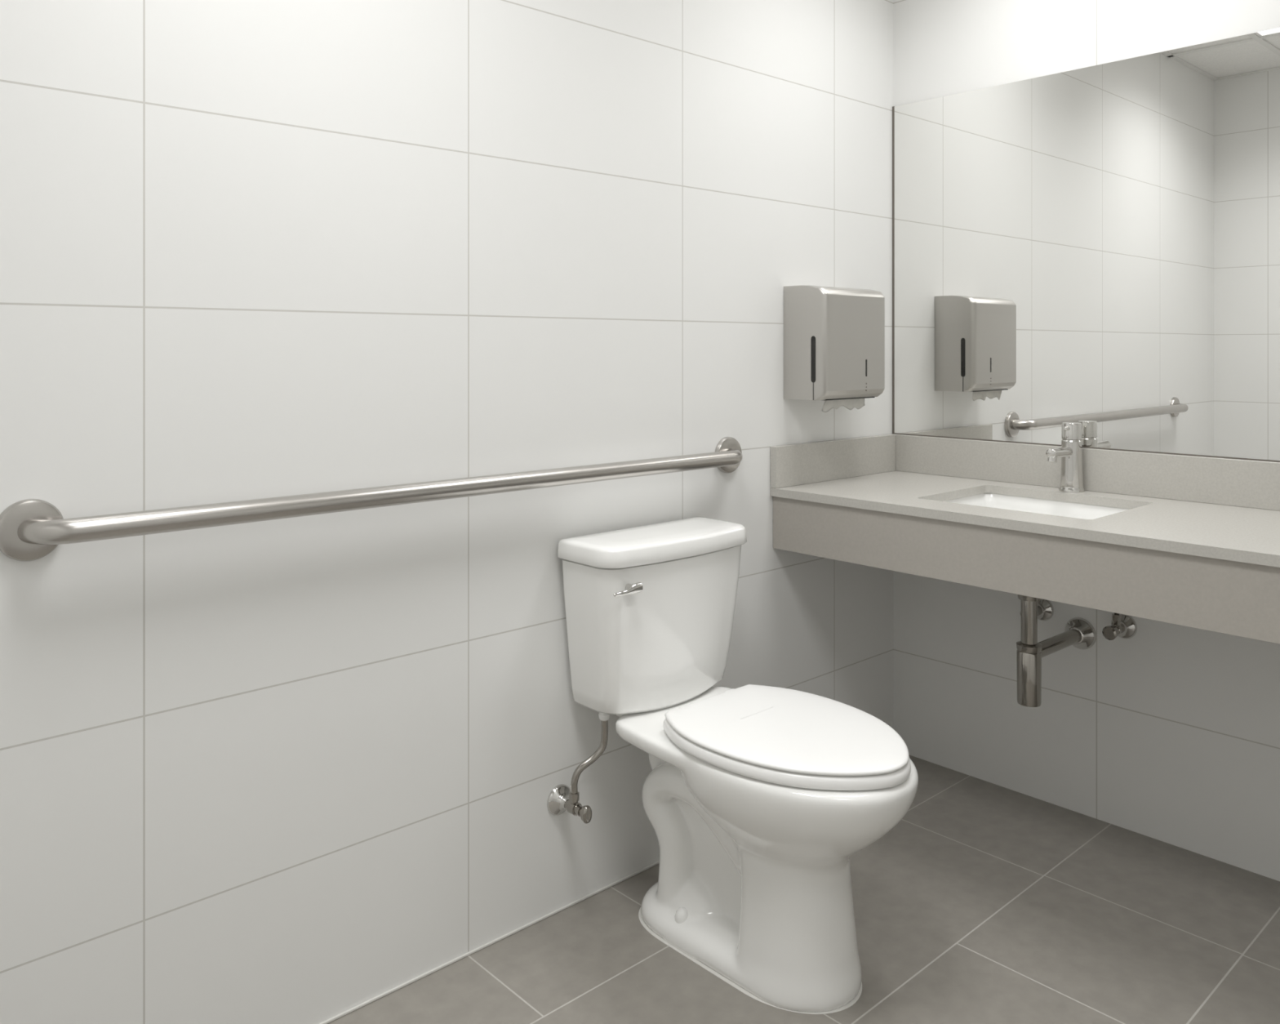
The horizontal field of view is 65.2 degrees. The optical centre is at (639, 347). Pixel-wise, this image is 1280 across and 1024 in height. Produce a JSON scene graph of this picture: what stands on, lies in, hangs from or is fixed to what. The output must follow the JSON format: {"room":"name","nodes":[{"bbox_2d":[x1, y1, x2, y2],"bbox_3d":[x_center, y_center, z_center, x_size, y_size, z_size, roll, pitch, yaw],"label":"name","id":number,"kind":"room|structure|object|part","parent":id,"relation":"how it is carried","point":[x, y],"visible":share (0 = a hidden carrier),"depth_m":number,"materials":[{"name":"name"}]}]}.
{"room":"public restroom","nodes":[
{"label":"public restroom","id":0,"kind":"room"},
{"bbox_2d":[0,0,893,1023],"bbox_3d":[-0.296,-0.050,2.078,2.760,2.486,0.100,0,0,-43],"label":"wall","id":1,"kind":"structure","parent":0,"point":[296,770],"depth_m":1.82,"materials":[{"name":"tile"}]},
{"bbox_2d":[0,436,742,560],"bbox_3d":[-0.313,0.265,1.943,1.593,0.089,0.074,0,0,-43],"label":"grab bar","id":2,"kind":"object","parent":1,"relation":"attached to","point":[31,529],"visible":1,"depth_m":1.65,"materials":[{"name":"silver metal"}]},
{"bbox_2d":[319,860,659,1023],"bbox_3d":[-0.260,1.191,2.039,2.758,0.005,0.005,0,0,-43],"label":"trim","id":3,"kind":"structure","parent":1,"relation":"attached to","point":[388,992],"depth_m":1.98,"materials":[{"name":"white"}]},
{"bbox_2d":[546,711,609,823],"bbox_3d":[-0.127,0.872,2.106,0.107,0.233,0.086,0,0,35],"label":"supply valve","id":4,"kind":"object","parent":1,"relation":"attached to","point":[561,798],"visible":0.98,"depth_m":2.10,"materials":[{"name":"silver metal"}]},
{"bbox_3d":[-0.110,0.958,2.057,0.024,0.037,0.015,0,0,-43],"label":"handle","id":5,"kind":"part","parent":4,"relation":"part of","materials":[{"name":"silver metal"}]},
{"bbox_2d":[770,433,897,488],"bbox_3d":[0.551,0.308,2.776,0.566,0.107,0.020,0,0,-43],"label":"backsplash","id":6,"kind":"structure","parent":1,"relation":"attached to","point":[805,463],"depth_m":2.74,"materials":[{"name":"stone"}]},
{"bbox_2d":[783,284,884,399],"bbox_3d":[0.523,-0.013,2.671,0.274,0.296,0.137,0,0,-43],"label":"paper towel dispenser","id":7,"kind":"object","parent":1,"relation":"attached to","point":[834,337],"visible":1,"depth_m":2.59,"materials":[{"name":"silver metal"}]},
{"bbox_2d":[822,398,864,412],"bbox_3d":[0.540,0.148,2.644,0.185,0.037,0.010,0,0,-43],"label":"paper towel","id":8,"kind":"object","parent":7,"relation":"hanging from","point":[858,403],"visible":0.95,"depth_m":2.65,"materials":[{"name":"white paper"}]},
{"bbox_2d":[328,754,1279,1023],"bbox_3d":[0.534,1.244,1.177,2.760,0.100,2.350,0,0,-43],"label":"floor","id":9,"kind":"structure","parent":0,"point":[987,902],"depth_m":1.99,"materials":[{"name":"tile"}]},
{"bbox_2d":[557,516,918,1013],"bbox_3d":[0.221,0.797,1.998,0.438,0.792,0.704,0,0,-43],"label":"toilet","id":10,"kind":"object","parent":9,"relation":"on","point":[758,800],"visible":1,"depth_m":1.96,"materials":[{"name":"porcelain"},{"name":"plastic"},{"name":"chrome"}]},
{"bbox_3d":[-0.024,0.482,1.994,0.073,0.021,0.015,0,0,-43],"label":"flush lever","id":11,"kind":"part","parent":10,"relation":"part of","materials":[{"name":"silver metal"}]},
{"bbox_3d":[0.045,0.606,2.189,0.421,0.319,0.175,0,0,-43],"label":"tank","id":12,"kind":"part","parent":10,"relation":"part of","materials":[{"name":"white ceramic"}]},
{"bbox_3d":[0.047,0.423,2.187,0.438,0.044,0.190,0,0,-43],"label":"tank lid","id":13,"kind":"part","parent":10,"relation":"part of","materials":[{"name":"white ceramic"}]},
{"bbox_3d":[0.297,0.729,1.915,0.367,0.011,0.463,0,0,-43],"label":"seat lid","id":14,"kind":"part","parent":10,"relation":"part of","materials":[{"name":"plastic"}]},
{"bbox_3d":[0.297,0.749,1.915,0.374,0.022,0.470,0,0,-43],"label":"seat","id":15,"kind":"part","parent":10,"relation":"part of","materials":[{"name":"plastic"}]},
{"bbox_2d":[893,0,1279,880],"bbox_3d":[1.586,-0.050,2.146,0.100,2.486,2.350,0,0,-43],"label":"wall","id":16,"kind":"structure","parent":0,"point":[1166,732],"depth_m":2.55,"materials":[{"name":"tile"}]},
{"bbox_2d":[769,433,1279,644],"bbox_3d":[1.340,0.387,1.920,0.566,0.264,2.348,0,0,-43],"label":"countertop","id":17,"kind":"structure","parent":16,"relation":"attached to","point":[1197,545],"depth_m":2.27,"materials":[{"name":"stone"}]},
{"bbox_2d":[944,493,1130,519],"bbox_3d":[0.934,0.454,2.379,0.391,0.142,0.464,0,0,-43],"label":"sink","id":18,"kind":"object","parent":17,"relation":"in","point":[1059,508],"visible":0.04,"depth_m":2.54,"materials":[{"name":"white ceramic"}]},
{"bbox_2d":[1016,594,1096,706],"bbox_3d":[1.020,0.685,2.466,0.298,0.328,0.080,0,0,-43],"label":"trap","id":19,"kind":"object","parent":18,"relation":"attached to","point":[1079,633],"visible":0.82,"depth_m":2.37,"materials":[{"name":"silver metal"}]},
{"bbox_3d":[1.029,0.732,2.478,0.230,0.035,0.035,0,0,-41],"label":"waste arm","id":20,"kind":"part","parent":19,"relation":"part of","materials":[{"name":"silver metal"}]},
{"bbox_2d":[1045,422,1084,492],"bbox_3d":[1.058,0.275,2.501,0.151,0.174,0.060,0,0,-43],"label":"faucet","id":21,"kind":"object","parent":17,"relation":"on","point":[1070,451],"visible":1,"depth_m":2.51,"materials":[{"name":"silver metal"}]},
{"bbox_3d":[1.041,0.260,2.486,0.100,0.027,0.025,0,0,-43],"label":"spout","id":22,"kind":"part","parent":21,"relation":"part of","materials":[{"name":"silver metal"}]},
{"bbox_3d":[1.072,0.203,2.514,0.022,0.013,0.012,0,0,-43],"label":"lever","id":23,"kind":"part","parent":21,"relation":"part of","materials":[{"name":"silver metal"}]},
{"bbox_2d":[1037,598,1053,620],"bbox_3d":[1.027,0.602,2.610,0.092,0.232,0.062,0,0,-43],"label":"shutoff valve","id":24,"kind":"object","parent":16,"relation":"attached to","point":[1045,607],"visible":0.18,"depth_m":2.62,"materials":[{"name":"silver metal"}]},
{"bbox_2d":[892,27,1279,462],"bbox_3d":[1.545,-0.231,2.111,0.007,0.970,2.345,0,0,-43],"label":"mirror","id":25,"kind":"object","parent":16,"relation":"attached to","point":[1097,247],"visible":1,"depth_m":2.52,"materials":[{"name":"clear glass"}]},
{"bbox_2d":[895,434,1279,511],"bbox_3d":[1.548,0.308,2.098,0.019,0.107,2.328,0,0,-43],"label":"backsplash","id":26,"kind":"structure","parent":16,"relation":"attached to","point":[1242,482],"depth_m":2.49,"materials":[{"name":"stone"}]},
{"bbox_2d":[1102,613,1137,639],"bbox_3d":[1.169,0.605,2.456,0.092,0.232,0.062,0,0,-43],"label":"shutoff valve","id":27,"kind":"object","parent":16,"relation":"attached to","point":[1123,626],"visible":0.56,"depth_m":2.46,"materials":[{"name":"silver metal"}]},
{"bbox_3d":[1.145,0.692,2.435,0.028,0.034,0.034,0,0,-43],"label":"handle","id":28,"kind":"part","parent":27,"relation":"part of","materials":[{"name":"silver metal"}]}
]}

